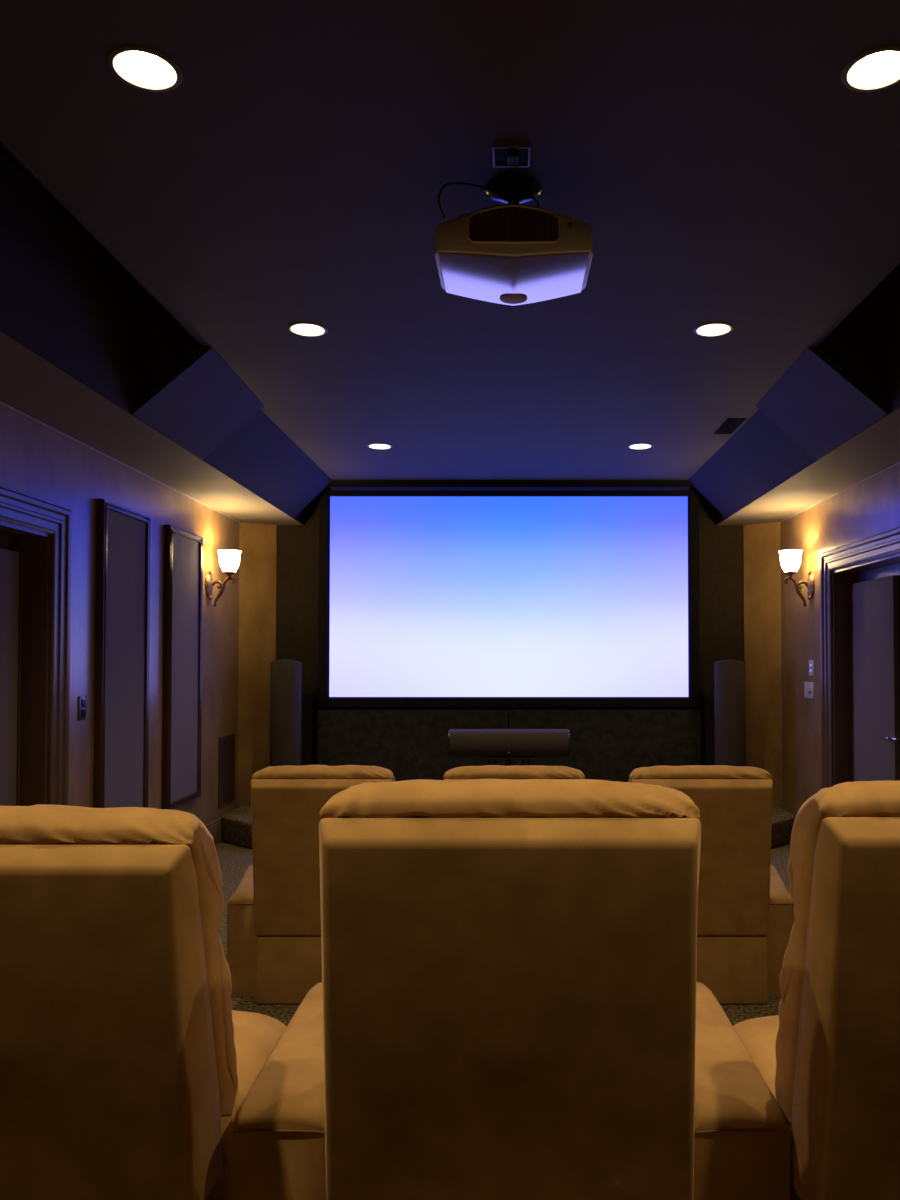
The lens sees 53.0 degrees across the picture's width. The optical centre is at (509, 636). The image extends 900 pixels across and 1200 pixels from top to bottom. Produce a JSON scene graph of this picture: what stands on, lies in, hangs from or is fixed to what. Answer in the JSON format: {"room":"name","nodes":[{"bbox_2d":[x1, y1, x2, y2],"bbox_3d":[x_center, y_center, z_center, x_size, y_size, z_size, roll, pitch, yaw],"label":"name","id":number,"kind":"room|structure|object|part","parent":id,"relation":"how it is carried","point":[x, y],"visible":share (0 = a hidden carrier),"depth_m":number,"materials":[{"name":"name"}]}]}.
{"room":"home theater","nodes":[
{"label":"home theater","id":0,"kind":"room"},
{"bbox_2d":[0,403,239,824],"bbox_3d":[-2.540,-0.257,3.232,0.300,3.700,10.050,0,-1,0],"label":"wall","id":1,"kind":"structure","parent":0,"point":[37,461],"depth_m":5.70,"materials":[{"name":"paint"}]},
{"bbox_2d":[0,533,18,805],"bbox_3d":[-2.542,0.536,3.974,0.087,2.128,1.290,0,-1,0],"label":"door","id":2,"kind":"structure","parent":1,"relation":"in","point":[9,556],"depth_m":4.48,"materials":[{"name":"brown paint"}]},
{"bbox_2d":[0,487,71,805],"bbox_3d":[-2.497,0.455,3.971,0.306,2.310,1.660,0,-1,0],"label":"door frame","id":3,"kind":"structure","parent":1,"relation":"attached to","point":[42,529],"depth_m":4.64,"materials":[{"name":"brown wood"}]},
{"bbox_2d":[78,696,86,720],"bbox_3d":[-2.383,0.399,5.022,0.014,0.135,0.085,0,-1,0],"label":"light switch","id":4,"kind":"object","parent":1,"relation":"attached to","point":[82,700],"visible":1,"depth_m":5.00,"materials":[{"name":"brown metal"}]},
{"bbox_2d":[0,402,239,521],"bbox_3d":[-2.387,-1.073,5.241,0.006,0.006,5.430,0,-1,0],"label":"crown molding","id":5,"kind":"structure","parent":1,"relation":"attached to","point":[0,402],"depth_m":5.40,"materials":[{"name":"beige wood"}]},
{"bbox_2d":[93,499,150,807],"bbox_3d":[-2.366,0.198,5.517,0.048,1.975,0.680,0,-1,0],"label":"acoustic panel","id":6,"kind":"object","parent":1,"relation":"attached to","point":[123,535],"visible":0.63,"depth_m":5.45,"materials":[{"name":"grey fabric"}]},
{"bbox_2d":[162,525,202,809],"bbox_3d":[-2.366,0.221,6.527,0.048,1.975,0.660,0,-1,0],"label":"acoustic panel","id":7,"kind":"object","parent":1,"relation":"attached to","point":[183,550],"visible":0.96,"depth_m":6.49,"materials":[{"name":"grey fabric"}]},
{"bbox_2d":[205,817,221,845],"bbox_3d":[-2.381,1.534,5.016,0.018,0.200,4.840,0,-1,0],"label":"baseboard","id":8,"kind":"structure","parent":1,"relation":"attached to","point":[214,827],"depth_m":7.27,"materials":[{"name":"brown paint"}]},
{"bbox_2d":[205,550,240,606],"bbox_3d":[-2.261,-0.457,7.132,0.257,0.443,0.184,0,-1,0],"label":"wall sconce","id":9,"kind":"object","parent":1,"relation":"attached to","point":[229,560],"visible":1,"depth_m":7.09,"materials":[{"name":"white glass"}]},
{"bbox_3d":[-2.271,-0.356,7.130,0.195,0.241,0.031,0,-1,0],"label":"scroll arm","id":10,"kind":"part","parent":9,"relation":"part of","materials":[{"name":"brown metal"}]},
{"bbox_3d":[-2.225,-0.595,7.135,0.184,0.167,0.184,0,-1,0],"label":"lamp shade","id":11,"kind":"part","parent":9,"relation":"part of","materials":[{"name":"white glass"}]},
{"bbox_2d":[218,733,234,807],"bbox_3d":[-2.383,1.122,7.577,0.014,0.580,0.410,0,-1,0],"label":"air vent","id":12,"kind":"object","parent":1,"relation":"in","point":[226,744],"visible":1,"depth_m":7.56,"materials":[{"name":"brown metal"}]},
{"bbox_2d":[0,149,303,524],"bbox_3d":[-2.130,-1.615,3.212,0.520,0.985,9.950,0,-1,0],"label":"soffit","id":13,"kind":"structure","parent":0,"point":[66,308],"depth_m":4.01,"materials":[{"name":"brown paint"}]},
{"bbox_2d":[238,522,276,805],"bbox_3d":[-2.252,0.238,8.072,0.275,2.510,0.290,0,-1,0],"label":"wall","id":14,"kind":"structure","parent":0,"point":[257,542],"depth_m":8.02,"materials":[{"name":"paint"}]},
{"bbox_2d":[0,0,899,484],"bbox_3d":[0.000,-1.516,3.260,3.940,0.120,10.050,0,-1,0],"label":"ceiling","id":15,"kind":"structure","parent":0,"point":[720,162],"depth_m":2.95,"materials":[{"name":"paint"}]},
{"bbox_2d":[107,45,182,91],"bbox_3d":[-0.950,-1.525,2.345,0.184,0.104,0.184,0,-1,0],"label":"recessed light","id":16,"kind":"object","parent":15,"relation":"in","point":[139,67],"visible":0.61,"depth_m":2.39,"materials":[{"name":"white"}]},
{"bbox_3d":[-0.950,-1.543,2.346,0.080,0.048,0.080,0,-1,0],"label":"bulb","id":17,"kind":"part","parent":16,"relation":"part of","materials":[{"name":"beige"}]},
{"bbox_2d":[131,347,263,459],"bbox_3d":[-1.669,-1.251,4.955,0.401,0.330,1.030,0,-1,0],"label":"ceiling panel","id":18,"kind":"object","parent":15,"relation":"attached to","point":[203,402],"depth_m":4.84,"materials":[{"name":"grey paint"}]},
{"bbox_2d":[132,282,331,517],"bbox_3d":[-1.702,-1.551,6.127,0.333,0.981,3.340,0,-1,0],"label":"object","id":19,"kind":"structure","parent":15,"relation":"attached to","point":[259,455],"depth_m":5.78,"materials":[{"name":"grey paint"}]},
{"bbox_2d":[287,322,327,336],"bbox_3d":[-0.945,-1.483,4.205,0.184,0.104,0.184,0,-1,0],"label":"recessed light","id":20,"kind":"object","parent":15,"relation":"in","point":[307,329],"visible":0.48,"depth_m":4.26,"materials":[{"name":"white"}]},
{"bbox_2d":[367,443,392,448],"bbox_3d":[-0.945,-1.430,6.534,0.184,0.104,0.184,0,-1,0],"label":"recessed light","id":21,"kind":"object","parent":15,"relation":"in","point":[373,445],"visible":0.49,"depth_m":6.59,"materials":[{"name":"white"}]},
{"bbox_2d":[329,480,690,490],"bbox_3d":[0.000,-1.322,7.877,3.130,0.060,0.170,0,-1,0],"label":"crown molding","id":22,"kind":"structure","parent":15,"relation":"attached to","point":[335,485],"depth_m":7.79,"materials":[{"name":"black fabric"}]},
{"bbox_2d":[492,145,529,166],"bbox_3d":[0.004,-1.458,2.744,0.114,0.020,0.110,0,-1,0],"label":"outlet plate","id":23,"kind":"object","parent":15,"relation":"attached to","point":[503,155],"visible":1,"depth_m":2.73,"materials":[{"name":"grey plastic"}]},
{"bbox_2d":[486,176,541,203],"bbox_3d":[0.012,-1.383,2.951,0.232,0.162,0.187,0,-1,0],"label":"mount","id":24,"kind":"object","parent":15,"relation":"attached to","point":[526,185],"visible":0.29,"depth_m":2.91,"materials":[{"name":"grey metal"}]},
{"bbox_2d":[435,204,592,305],"bbox_3d":[0.012,-1.236,2.945,0.486,0.185,0.496,0,-1,0],"label":"ceiling projector","id":25,"kind":"object","parent":24,"relation":"hanging from","point":[506,254],"visible":1,"depth_m":2.74,"materials":[{"name":"beige plastic"}]},
{"bbox_2d":[437,182,539,218],"bbox_3d":[-0.071,-1.341,2.794,0.335,0.134,0.056,1,-1,-22],"label":"cable","id":26,"kind":"object","parent":25,"relation":"attached to","point":[449,183],"visible":0.89,"depth_m":2.80,"materials":[{"name":"black plastic"}]},
{"bbox_2d":[467,204,560,243],"bbox_3d":[0.012,-1.242,2.712,0.283,0.117,0.017,0,-1,0],"label":"vent","id":27,"kind":"object","parent":25,"relation":"attached to","point":[501,223],"depth_m":2.71,"materials":[{"name":"black plastic"}]},
{"bbox_2d":[627,443,652,448],"bbox_3d":[0.945,-1.430,6.534,0.184,0.104,0.184,0,-1,0],"label":"recessed light","id":28,"kind":"object","parent":15,"relation":"in","point":[637,445],"visible":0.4,"depth_m":6.59,"materials":[{"name":"white"}]},
{"bbox_2d":[693,322,733,336],"bbox_3d":[0.950,-1.483,4.205,0.184,0.104,0.184,0,-1,0],"label":"recessed light","id":29,"kind":"object","parent":15,"relation":"in","point":[712,329],"visible":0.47,"depth_m":4.26,"materials":[{"name":"white"}]},
{"bbox_2d":[713,418,746,433],"bbox_3d":[1.455,-1.392,5.963,0.124,0.006,0.398,0,-1,0],"label":"ceiling vent","id":30,"kind":"object","parent":15,"relation":"in","point":[729,425],"visible":1,"depth_m":5.94,"materials":[{"name":"grey metal"}]},
{"bbox_2d":[688,282,887,517],"bbox_3d":[1.702,-1.551,6.127,0.333,0.981,3.340,0,-1,0],"label":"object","id":31,"kind":"structure","parent":15,"relation":"attached to","point":[760,455],"depth_m":5.77,"materials":[{"name":"grey paint"}]},
{"bbox_2d":[756,347,888,459],"bbox_3d":[1.669,-1.251,4.955,0.401,0.330,1.030,0,-1,0],"label":"ceiling panel","id":32,"kind":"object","parent":15,"relation":"attached to","point":[816,402],"depth_m":4.84,"materials":[{"name":"grey paint"}]},
{"bbox_2d":[841,45,899,91],"bbox_3d":[0.960,-1.525,2.345,0.184,0.104,0.184,0,-1,0],"label":"recessed light","id":33,"kind":"object","parent":15,"relation":"in","point":[876,69],"visible":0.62,"depth_m":2.40,"materials":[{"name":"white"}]},
{"bbox_3d":[0.960,-1.543,2.346,0.080,0.048,0.080,0,-1,0],"label":"bulb","id":34,"kind":"part","parent":33,"relation":"part of","materials":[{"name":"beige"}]},
{"bbox_2d":[215,841,789,1026],"bbox_3d":[0.000,1.692,3.137,5.380,0.200,10.350,0,-1,0],"label":"floor","id":35,"kind":"structure","parent":0,"point":[234,860],"depth_m":5.10,"materials":[{"name":"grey carpet"}]},
{"bbox_2d":[227,765,394,1003],"bbox_3d":[-0.936,1.095,4.282,0.865,1.044,0.888,0,-1,0],"label":"recliner","id":36,"kind":"object","parent":35,"relation":"on","point":[274,956],"visible":0.55,"depth_m":3.91,"materials":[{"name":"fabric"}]},
{"bbox_3d":[-1.251,1.391,4.377,0.235,0.457,0.685,0,-1,0],"label":"arm","id":37,"kind":"part","parent":36,"relation":"part of","materials":[{"name":"fabric"}]},
{"bbox_2d":[251,765,394,781],"bbox_3d":[-0.814,0.898,4.061,0.622,0.660,0.350,0,-1,0],"label":"cushion","id":38,"kind":"object","parent":36,"relation":"on","point":[286,773],"depth_m":3.90,"materials":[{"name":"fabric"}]},
{"bbox_2d":[221,805,796,848],"bbox_3d":[0.000,1.588,7.601,4.780,0.210,1.030,0,-1,0],"label":"stage","id":39,"kind":"object","parent":35,"relation":"on","point":[236,824],"depth_m":7.29,"materials":[{"name":"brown carpet"}]},
{"bbox_2d":[270,659,301,765],"bbox_3d":[-1.935,0.841,7.773,0.256,1.292,0.220,0,-1,0],"label":"tower speaker","id":40,"kind":"object","parent":39,"relation":"on","point":[285,674],"visible":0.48,"depth_m":7.68},
{"bbox_2d":[484,757,535,765],"bbox_3d":[0.000,1.248,7.594,0.540,0.470,0.280,0,-1,0],"label":"speaker stand","id":41,"kind":"object","parent":39,"relation":"on","point":[508,759],"visible":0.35,"depth_m":7.52,"materials":[{"name":"black plastic"}]},
{"bbox_3d":[-0.012,1.245,7.594,0.044,0.435,0.044,0,-1,0],"label":"post","id":42,"kind":"part","parent":41,"relation":"part of","materials":[{"name":"black plastic"}]},
{"bbox_2d":[448,729,569,756],"bbox_3d":[-0.008,0.901,7.600,1.014,0.224,0.247,0,-1,0],"label":"speaker","id":43,"kind":"object","parent":41,"relation":"on","point":[461,742],"visible":1,"depth_m":7.49},
{"bbox_3d":[0.000,1.020,7.599,0.440,0.015,0.200,0,-1,0],"label":"plate","id":44,"kind":"part","parent":41,"relation":"part of","materials":[{"name":"black plastic"}]},
{"bbox_2d":[714,659,745,765],"bbox_3d":[1.900,0.841,7.773,0.256,1.292,0.220,0,-1,0],"label":"tower speaker","id":45,"kind":"object","parent":39,"relation":"on","point":[729,674],"visible":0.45,"depth_m":7.68},
{"bbox_2d":[443,765,584,779],"bbox_3d":[0.018,1.096,4.282,0.988,1.043,0.888,0,-1,0],"label":"recliner","id":46,"kind":"object","parent":35,"relation":"on","point":[515,772],"visible":0.12,"depth_m":3.91,"materials":[{"name":"fabric"}]},
{"bbox_2d":[628,765,794,1003],"bbox_3d":[0.951,1.096,4.282,0.865,1.043,0.888,0,-1,0],"label":"recliner","id":47,"kind":"object","parent":35,"relation":"on","point":[745,909],"visible":0.63,"depth_m":3.91,"materials":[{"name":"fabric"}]},
{"bbox_2d":[628,765,771,781],"bbox_3d":[0.831,0.899,4.061,0.625,0.658,0.351,0,-1,0],"label":"cushion","id":48,"kind":"object","parent":47,"relation":"on","point":[663,773],"depth_m":3.90,"materials":[{"name":"fabric"}]},
{"bbox_3d":[1.266,1.391,4.377,0.235,0.457,0.685,0,-1,0],"label":"arm","id":49,"kind":"part","parent":47,"relation":"part of","materials":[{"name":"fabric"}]},
{"bbox_3d":[0.000,1.394,0.378,4.780,0.270,4.420,0,-1,0],"label":"trim","id":50,"kind":"structure","parent":35,"relation":"on","visible":0},
{"bbox_2d":[0,804,286,1199],"bbox_3d":[-0.956,0.796,1.868,0.866,0.994,0.888,0,-1,0],"label":"recliner","id":51,"kind":"object","parent":50,"relation":"on","point":[128,1066],"visible":0.98,"depth_m":1.49,"materials":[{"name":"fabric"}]},
{"bbox_2d":[0,804,237,1116],"bbox_3d":[-0.835,0.598,1.648,0.625,0.609,0.351,0,-1,0],"label":"cushion","id":52,"kind":"object","parent":51,"relation":"on","point":[67,1050],"depth_m":1.48,"materials":[{"name":"fabric"}]},
{"bbox_3d":[-0.835,0.943,1.974,0.600,0.112,0.550,0,-1,0],"label":"seat","id":53,"kind":"part","parent":51,"relation":"part of","materials":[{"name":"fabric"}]},
{"bbox_2d":[230,779,789,1199],"bbox_3d":[0.000,0.770,1.834,0.988,1.044,0.888,0,-1,0],"label":"recliner","id":54,"kind":"object","parent":50,"relation":"on","point":[509,1003],"visible":1,"depth_m":1.45,"materials":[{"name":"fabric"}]},
{"bbox_3d":[-0.406,1.065,1.929,0.176,0.457,0.685,0,-1,0],"label":"arm","id":55,"kind":"part","parent":54,"relation":"part of","materials":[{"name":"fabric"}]},
{"bbox_2d":[320,779,699,818],"bbox_3d":[0.000,0.573,1.612,0.624,0.659,0.351,0,-1,0],"label":"cushion","id":56,"kind":"object","parent":54,"relation":"on","point":[418,798],"depth_m":1.46,"materials":[{"name":"fabric"}]},
{"bbox_3d":[0.406,1.065,1.929,0.176,0.457,0.685,0,-1,0],"label":"arm","id":57,"kind":"part","parent":54,"relation":"part of","materials":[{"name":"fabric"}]},
{"bbox_2d":[733,780,899,1199],"bbox_3d":[0.932,0.771,1.841,0.867,1.042,0.888,0,-1,0],"label":"recliner","id":58,"kind":"object","parent":50,"relation":"on","point":[829,1058],"visible":0.94,"depth_m":1.46,"materials":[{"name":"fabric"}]},
{"bbox_3d":[0.812,0.942,1.946,0.600,0.113,0.550,0,-1,0],"label":"seat","id":59,"kind":"part","parent":58,"relation":"part of","materials":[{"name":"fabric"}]},
{"bbox_2d":[775,780,899,1124],"bbox_3d":[0.811,0.574,1.618,0.627,0.657,0.351,0,-1,0],"label":"cushion","id":60,"kind":"object","parent":58,"relation":"on","point":[837,1046],"depth_m":1.46,"materials":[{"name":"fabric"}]},
{"bbox_2d":[276,492,743,765],"bbox_3d":[0.000,-0.144,8.205,4.250,3.700,0.100,0,-1,0],"label":"wall","id":61,"kind":"structure","parent":0,"point":[720,546],"depth_m":8.16,"materials":[{"name":"black fabric"}]},
{"bbox_2d":[317,708,507,780],"bbox_3d":[-0.863,1.068,8.045,1.694,0.850,0.165,0,-1,0],"label":"wall panel","id":62,"kind":"object","parent":61,"relation":"attached to","point":[412,743],"visible":0.49,"depth_m":7.97,"materials":[{"name":"black fabric"}]},
{"bbox_2d":[318,485,699,707],"bbox_3d":[-0.010,-0.354,8.068,3.382,1.978,0.185,0,-1,0],"label":"projection screen","id":63,"kind":"object","parent":61,"relation":"attached to","point":[427,599],"visible":0.92,"depth_m":8.00,"materials":[{"name":"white fabric"}]},
{"bbox_2d":[509,708,700,781],"bbox_3d":[0.841,1.068,8.045,1.698,0.850,0.165,0,-1,0],"label":"wall panel","id":64,"kind":"object","parent":61,"relation":"attached to","point":[608,744],"visible":0.49,"depth_m":7.97,"materials":[{"name":"black fabric"}]},
{"bbox_2d":[743,522,781,805],"bbox_3d":[2.252,0.238,8.072,0.275,2.510,0.290,0,-1,0],"label":"wall","id":65,"kind":"structure","parent":0,"point":[761,542],"depth_m":8.02,"materials":[{"name":"paint"}]},
{"bbox_2d":[716,269,899,524],"bbox_3d":[2.130,-1.615,3.212,0.520,0.985,9.950,0,-1,0],"label":"soffit","id":66,"kind":"structure","parent":0,"point":[876,448],"depth_m":5.62,"materials":[{"name":"brown paint"}]},
{"bbox_2d":[780,463,899,814],"bbox_3d":[2.540,-0.257,3.232,0.300,3.700,10.050,0,-1,0],"label":"wall","id":67,"kind":"structure","parent":0,"point":[871,507],"depth_m":7.21,"materials":[{"name":"paint"}]},
{"bbox_2d":[779,550,814,606],"bbox_3d":[2.261,-0.457,7.132,0.257,0.443,0.184,0,-1,0],"label":"wall sconce","id":68,"kind":"object","parent":67,"relation":"attached to","point":[790,560],"visible":1,"depth_m":7.09,"materials":[{"name":"white glass"}]},
{"bbox_3d":[2.225,-0.595,7.135,0.184,0.167,0.184,0,-1,0],"label":"lamp shade","id":69,"kind":"part","parent":68,"relation":"part of","materials":[{"name":"white glass"}]},
{"bbox_3d":[2.271,-0.356,7.130,0.195,0.241,0.031,0,-1,0],"label":"scroll arm","id":70,"kind":"part","parent":68,"relation":"part of","materials":[{"name":"brown metal"}]},
{"bbox_2d":[804,682,813,698],"bbox_3d":[2.380,0.427,7.182,0.020,0.128,0.220,0,-1,0],"label":"light switch","id":71,"kind":"object","parent":67,"relation":"attached to","point":[808,686],"visible":1,"depth_m":7.16,"materials":[{"name":"beige plastic"}]},
{"bbox_2d":[808,660,813,675],"bbox_3d":[2.384,0.248,7.126,0.012,0.122,0.115,0,-1,0],"label":"keypad","id":72,"kind":"object","parent":67,"relation":"attached to","point":[811,662],"visible":1,"depth_m":7.11,"materials":[{"name":"beige plastic"}]},
{"bbox_2d":[780,462,899,521],"bbox_3d":[2.387,-1.073,5.241,0.006,0.006,5.430,0,-1,0],"label":"crown molding","id":73,"kind":"structure","parent":67,"relation":"attached to","point":[898,462],"depth_m":6.36,"materials":[{"name":"beige"}]},
{"bbox_2d":[820,527,899,788],"bbox_3d":[2.497,0.496,5.780,0.306,2.310,2.040,0,-1,0],"label":"door frame","id":74,"kind":"structure","parent":67,"relation":"attached to","point":[838,566],"depth_m":6.64,"materials":[{"name":"brown wood"}]},
{"bbox_2d":[852,562,899,781],"bbox_3d":[2.531,0.587,6.201,0.107,2.128,0.835,0,-1,0],"label":"door","id":75,"kind":"structure","parent":67,"relation":"in","point":[876,591],"depth_m":6.13,"materials":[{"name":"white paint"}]},
{"bbox_3d":[2.509,0.668,5.865,0.062,0.060,0.158,0,-1,0],"label":"handle","id":76,"kind":"part","parent":75,"relation":"part of","materials":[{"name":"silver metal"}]}
]}

